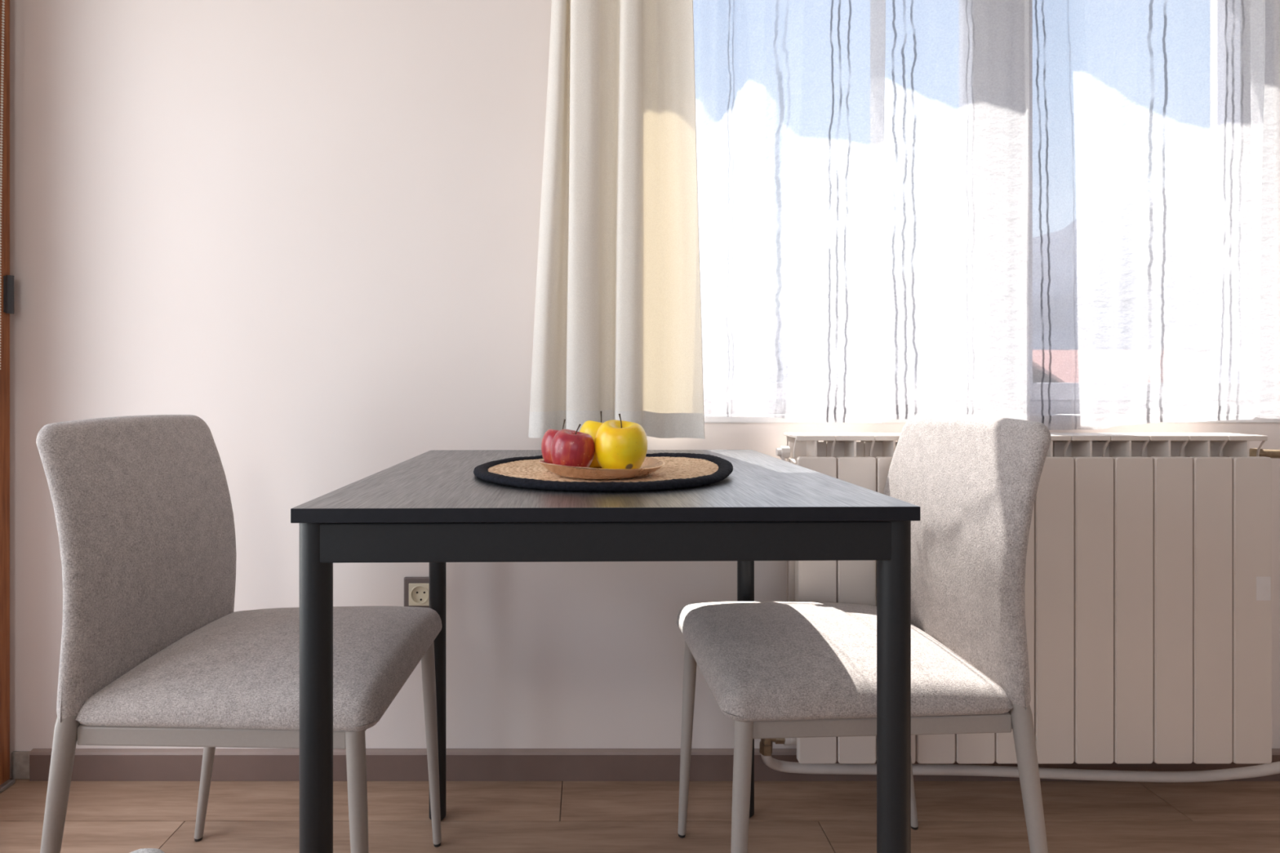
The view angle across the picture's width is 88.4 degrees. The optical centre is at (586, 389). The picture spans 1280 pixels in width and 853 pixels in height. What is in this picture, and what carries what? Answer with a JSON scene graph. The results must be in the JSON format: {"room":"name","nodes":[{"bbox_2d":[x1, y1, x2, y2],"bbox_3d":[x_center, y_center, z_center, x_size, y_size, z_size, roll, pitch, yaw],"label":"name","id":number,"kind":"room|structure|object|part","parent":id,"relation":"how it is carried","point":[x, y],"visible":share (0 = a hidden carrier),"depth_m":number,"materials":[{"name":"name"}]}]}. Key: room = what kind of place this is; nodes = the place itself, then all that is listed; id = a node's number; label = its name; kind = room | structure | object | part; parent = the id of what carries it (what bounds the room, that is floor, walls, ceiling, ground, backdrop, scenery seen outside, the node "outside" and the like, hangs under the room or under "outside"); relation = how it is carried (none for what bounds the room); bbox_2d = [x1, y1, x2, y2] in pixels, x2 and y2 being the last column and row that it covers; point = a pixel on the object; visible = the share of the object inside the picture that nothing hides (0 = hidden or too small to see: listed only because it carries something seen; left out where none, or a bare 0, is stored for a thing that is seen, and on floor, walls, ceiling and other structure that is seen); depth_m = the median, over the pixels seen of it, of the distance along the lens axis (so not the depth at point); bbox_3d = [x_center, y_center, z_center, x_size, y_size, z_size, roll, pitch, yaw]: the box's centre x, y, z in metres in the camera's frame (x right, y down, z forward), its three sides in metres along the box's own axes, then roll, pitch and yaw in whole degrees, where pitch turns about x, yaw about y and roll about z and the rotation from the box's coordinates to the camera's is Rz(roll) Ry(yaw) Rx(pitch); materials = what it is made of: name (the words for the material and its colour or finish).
{"room":"dining room","nodes":[
{"label":"dining room","id":0,"kind":"room"},
{"bbox_2d":[0,778,1279,852],"bbox_3d":[0.375,0.935,-0.611,3.890,0.120,4.718,0,0,0],"label":"floor","id":1,"kind":"structure","parent":0,"point":[102,816],"depth_m":1.34,"materials":[{"name":"brown wood"}]},
{"bbox_2d":[129,848,164,852],"bbox_3d":[-0.434,0.459,0.315,0.400,0.833,0.489,0,0,45],"label":"dining chair","id":2,"kind":"object","parent":1,"relation":"on","point":[142,850],"visible":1,"depth_m":0.59,"materials":[{"name":"grey fabric"}]},
{"bbox_2d":[35,414,442,852],"bbox_3d":[-0.524,0.459,1.082,0.489,0.833,0.400,0,0,2],"label":"dining chair","id":3,"kind":"object","parent":1,"relation":"on","point":[155,651],"visible":0.91,"depth_m":0.97,"materials":[{"name":"grey fabric"}]},
{"bbox_3d":[-0.737,0.649,0.902,0.074,0.441,0.026,0,0,2],"label":"leg","id":4,"kind":"part","parent":3,"relation":"part of","materials":[{"name":"grey metal"}]},
{"bbox_3d":[-0.726,0.249,1.088,0.086,0.413,0.400,0,0,2],"label":"backrest","id":5,"kind":"part","parent":3,"relation":"part of","materials":[{"name":"grey fabric"}]},
{"bbox_3d":[-0.727,0.649,1.274,0.074,0.441,0.026,0,0,2],"label":"leg","id":6,"kind":"part","parent":3,"relation":"part of","materials":[{"name":"grey metal"}]},
{"bbox_3d":[-0.514,0.476,0.907,0.377,0.027,0.018,0,0,2],"label":"rail","id":7,"kind":"part","parent":3,"relation":"part of","materials":[{"name":"grey metal"}]},
{"bbox_3d":[-0.491,0.427,1.081,0.422,0.076,0.395,0,0,2],"label":"seat","id":8,"kind":"part","parent":3,"relation":"part of","materials":[{"name":"grey fabric"}]},
{"bbox_3d":[-0.310,0.665,0.895,0.039,0.409,0.028,0,0,2],"label":"leg","id":9,"kind":"part","parent":3,"relation":"part of","materials":[{"name":"grey metal"}]},
{"bbox_3d":[-0.300,0.665,1.256,0.039,0.409,0.028,0,0,2],"label":"leg","id":10,"kind":"part","parent":3,"relation":"part of","materials":[{"name":"grey metal"}]},
{"bbox_2d":[290,449,919,852],"bbox_3d":[0.017,0.500,1.032,0.670,0.750,0.670,0,0,-1],"label":"dining table","id":11,"kind":"object","parent":1,"relation":"on","point":[431,506],"visible":0.84,"depth_m":0.71,"materials":[{"name":"black wood"}]},
{"bbox_3d":[-0.294,0.505,0.712,0.034,0.728,0.034,0,0,-1],"label":"leg","id":12,"kind":"part","parent":11,"relation":"part of","materials":[{"name":"black metal"}]},
{"bbox_3d":[-0.305,0.505,1.340,0.034,0.728,0.034,0,0,-1],"label":"leg","id":13,"kind":"part","parent":11,"relation":"part of","materials":[{"name":"black metal"}]},
{"bbox_2d":[473,453,733,492],"bbox_3d":[0.023,0.115,0.985,0.383,0.022,0.382,0,0,-33],"label":"placemat","id":14,"kind":"object","parent":11,"relation":"on","point":[679,470],"visible":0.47,"depth_m":0.89,"materials":[{"name":"wicker"}]},
{"bbox_2d":[538,456,664,479],"bbox_3d":[0.020,0.106,0.904,0.173,0.020,0.173,0,0,0],"label":"plate","id":15,"kind":"object","parent":14,"relation":"on","point":[650,464],"visible":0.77,"depth_m":0.84,"materials":[{"name":"brown wood"}]},
{"bbox_2d":[541,419,574,463],"bbox_3d":[-0.036,0.078,0.926,0.057,0.073,0.057,0,0,30],"label":"apple","id":16,"kind":"object","parent":15,"relation":"on","point":[548,437],"visible":0.16,"depth_m":0.91,"materials":[{"name":"red food"}]},
{"bbox_2d":[550,423,595,467],"bbox_3d":[-0.019,0.080,0.870,0.059,0.070,0.059,0,0,24],"label":"apple","id":17,"kind":"object","parent":15,"relation":"on","point":[569,447],"visible":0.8,"depth_m":0.85,"materials":[{"name":"red food"}]},
{"bbox_2d":[579,411,603,467],"bbox_3d":[0.019,0.073,0.954,0.064,0.084,0.064,0,0,29],"label":"apple","id":18,"kind":"object","parent":15,"relation":"on","point":[591,428],"visible":0.33,"depth_m":0.93,"materials":[{"name":"yellow food"}]},
{"bbox_2d":[594,413,647,468],"bbox_3d":[0.045,0.073,0.865,0.070,0.084,0.070,0,0,25],"label":"apple","id":19,"kind":"object","parent":15,"relation":"on","point":[618,444],"visible":0.81,"depth_m":0.84,"materials":[{"name":"yellow food"}]},
{"bbox_3d":[0.327,0.505,1.352,0.034,0.728,0.034,0,0,-1],"label":"leg","id":20,"kind":"part","parent":11,"relation":"part of","materials":[{"name":"black metal"}]},
{"bbox_3d":[0.338,0.505,0.724,0.034,0.728,0.034,0,0,-1],"label":"leg","id":21,"kind":"part","parent":11,"relation":"part of","materials":[{"name":"black metal"}]},
{"bbox_2d":[676,413,1051,852],"bbox_3d":[0.425,0.459,1.112,0.489,0.833,0.400,0,0,-3],"label":"dining chair","id":22,"kind":"object","parent":1,"relation":"on","point":[776,669],"visible":0.91,"depth_m":0.98,"materials":[{"name":"grey fabric"}]},
{"bbox_3d":[0.198,0.665,1.282,0.039,0.409,0.028,0,0,-3],"label":"leg","id":23,"kind":"part","parent":22,"relation":"part of","materials":[{"name":"grey metal"}]},
{"bbox_3d":[0.214,0.665,0.922,0.039,0.409,0.028,0,0,-3],"label":"leg","id":24,"kind":"part","parent":22,"relation":"part of","materials":[{"name":"grey metal"}]},
{"bbox_3d":[0.392,0.427,1.110,0.422,0.076,0.395,0,0,-3],"label":"seat","id":25,"kind":"part","parent":22,"relation":"part of","materials":[{"name":"grey fabric"}]},
{"bbox_3d":[0.418,0.476,0.936,0.377,0.027,0.018,0,0,-3],"label":"rail","id":26,"kind":"part","parent":22,"relation":"part of","materials":[{"name":"grey metal"}]},
{"bbox_3d":[0.624,0.649,1.307,0.074,0.441,0.026,0,0,-3],"label":"leg","id":27,"kind":"part","parent":22,"relation":"part of","materials":[{"name":"grey metal"}]},
{"bbox_3d":[0.626,0.249,1.121,0.086,0.413,0.400,0,0,-3],"label":"backrest","id":28,"kind":"part","parent":22,"relation":"part of","materials":[{"name":"grey fabric"}]},
{"bbox_3d":[0.641,0.649,0.935,0.074,0.441,0.026,0,0,-3],"label":"leg","id":29,"kind":"part","parent":22,"relation":"part of","materials":[{"name":"grey metal"}]},
{"bbox_2d":[9,0,1279,778],"bbox_3d":[0.375,-0.425,1.613,3.890,2.600,0.270,0,0,0],"label":"wall","id":30,"kind":"structure","parent":0,"point":[305,231],"depth_m":1.48,"materials":[{"name":"paint"}]},
{"bbox_2d":[11,751,30,779],"bbox_3d":[-1.270,0.844,1.475,0.044,0.061,0.007,0,0,0],"label":"trim","id":31,"kind":"structure","parent":30,"relation":"attached to","point":[20,759],"depth_m":1.47,"materials":[{"name":"paint"}]},
{"bbox_2d":[404,577,429,608],"bbox_3d":[-0.374,0.458,1.471,0.075,0.075,0.014,0,0,0],"label":"wall socket","id":32,"kind":"object","parent":30,"relation":"attached to","point":[416,589],"visible":0.79,"depth_m":1.47,"materials":[{"name":"beige plastic"}]},
{"bbox_2d":[29,748,1279,781],"bbox_3d":[0.402,0.841,1.472,3.297,0.068,0.011,0,0,0],"label":"baseboard","id":33,"kind":"structure","parent":30,"relation":"attached to","point":[89,764],"depth_m":1.47,"materials":[{"name":"brown wood"}]},
{"bbox_2d":[704,0,1279,422],"bbox_3d":[0.825,-0.552,1.565,1.670,1.255,0.181,0,0,0],"label":"window","id":34,"kind":"structure","parent":30,"relation":"in","point":[707,419],"depth_m":1.57,"materials":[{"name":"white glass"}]},
{"bbox_3d":[0.503,-0.552,1.604,0.927,1.155,0.062,0,0,0],"label":"sash","id":35,"kind":"part","parent":34,"relation":"part of","materials":[{"name":"clear glass"}]},
{"bbox_3d":[1.319,-0.552,1.604,0.583,1.155,0.062,0,0,0],"label":"sash","id":36,"kind":"part","parent":34,"relation":"part of","materials":[{"name":"clear glass"}]},
{"bbox_2d":[759,432,1279,782],"bbox_3d":[1.193,0.468,1.401,1.666,0.751,0.153,0,0,0],"label":"radiator","id":37,"kind":"object","parent":30,"relation":"attached to","point":[1148,568],"visible":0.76,"depth_m":1.32,"materials":[{"name":"metal"}]},
{"bbox_2d":[775,445,791,461],"bbox_3d":[0.408,0.136,1.370,0.025,0.039,0.026,0,0,0],"label":"radiator valve","id":38,"kind":"object","parent":37,"relation":"attached to","point":[784,452],"depth_m":1.36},
{"bbox_3d":[0.850,-1.580,1.419,2.200,0.030,0.118,0,0,0],"label":"rail","id":39,"kind":"object","parent":30,"relation":"attached to","visible":0},
{"bbox_2d":[528,0,704,439],"bbox_3d":[0.061,-0.731,1.375,0.372,1.669,0.083,0,0,0],"label":"curtain","id":40,"kind":"object","parent":39,"relation":"hanging from","point":[618,326],"visible":0.9,"depth_m":1.38,"materials":[{"name":"beige fabric"}]},
{"bbox_2d":[693,0,1279,430],"bbox_3d":[0.989,-0.738,1.415,1.538,1.653,0.133,0,0,0],"label":"curtain","id":41,"kind":"object","parent":39,"relation":"hanging from","point":[882,260],"visible":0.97,"depth_m":1.42,"materials":[{"name":"white fabric"}]},
{"bbox_3d":[-1.435,-0.425,-0.611,0.270,2.600,4.178,0,0,0],"label":"wall","id":42,"kind":"structure","parent":0,"visible":0},
{"bbox_2d":[0,0,4,369],"bbox_3d":[-1.262,-0.702,0.460,0.076,1.346,1.920,0,0,0],"label":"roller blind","id":43,"kind":"object","parent":42,"relation":"attached to","point":[3,1],"visible":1,"depth_m":1.42,"materials":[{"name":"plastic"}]},
{"bbox_2d":[0,0,15,793],"bbox_3d":[-1.315,-0.200,0.456,0.090,2.150,2.012,0,0,0],"label":"door","id":44,"kind":"structure","parent":42,"relation":"in","point":[7,280],"depth_m":1.45,"materials":[{"name":"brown wood"}]},
{"bbox_3d":[-1.322,-0.200,0.456,0.076,2.150,2.012,0,0,0],"label":"frame","id":45,"kind":"part","parent":44,"relation":"part of","materials":[{"name":"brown wood"}]},
{"label":"outside","id":46,"kind":"structure","parent":0,"visible":0},
{"bbox_3d":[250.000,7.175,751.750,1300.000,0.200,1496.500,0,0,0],"label":"ground","id":47,"kind":"structure","parent":46,"visible":0},
{"bbox_2d":[1032,330,1210,382],"bbox_3d":[25.500,2.175,30.000,11.800,9.800,7.800,0,0,0],"label":"house","id":48,"kind":"structure","parent":47,"relation":"on","point":[1190,331],"depth_m":28.56,"materials":[{"name":"ceramic"}]},
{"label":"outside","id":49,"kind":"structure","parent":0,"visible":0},
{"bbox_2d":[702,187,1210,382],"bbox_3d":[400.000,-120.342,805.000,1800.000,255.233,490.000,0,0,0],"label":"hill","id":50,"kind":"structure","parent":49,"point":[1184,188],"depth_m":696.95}
]}

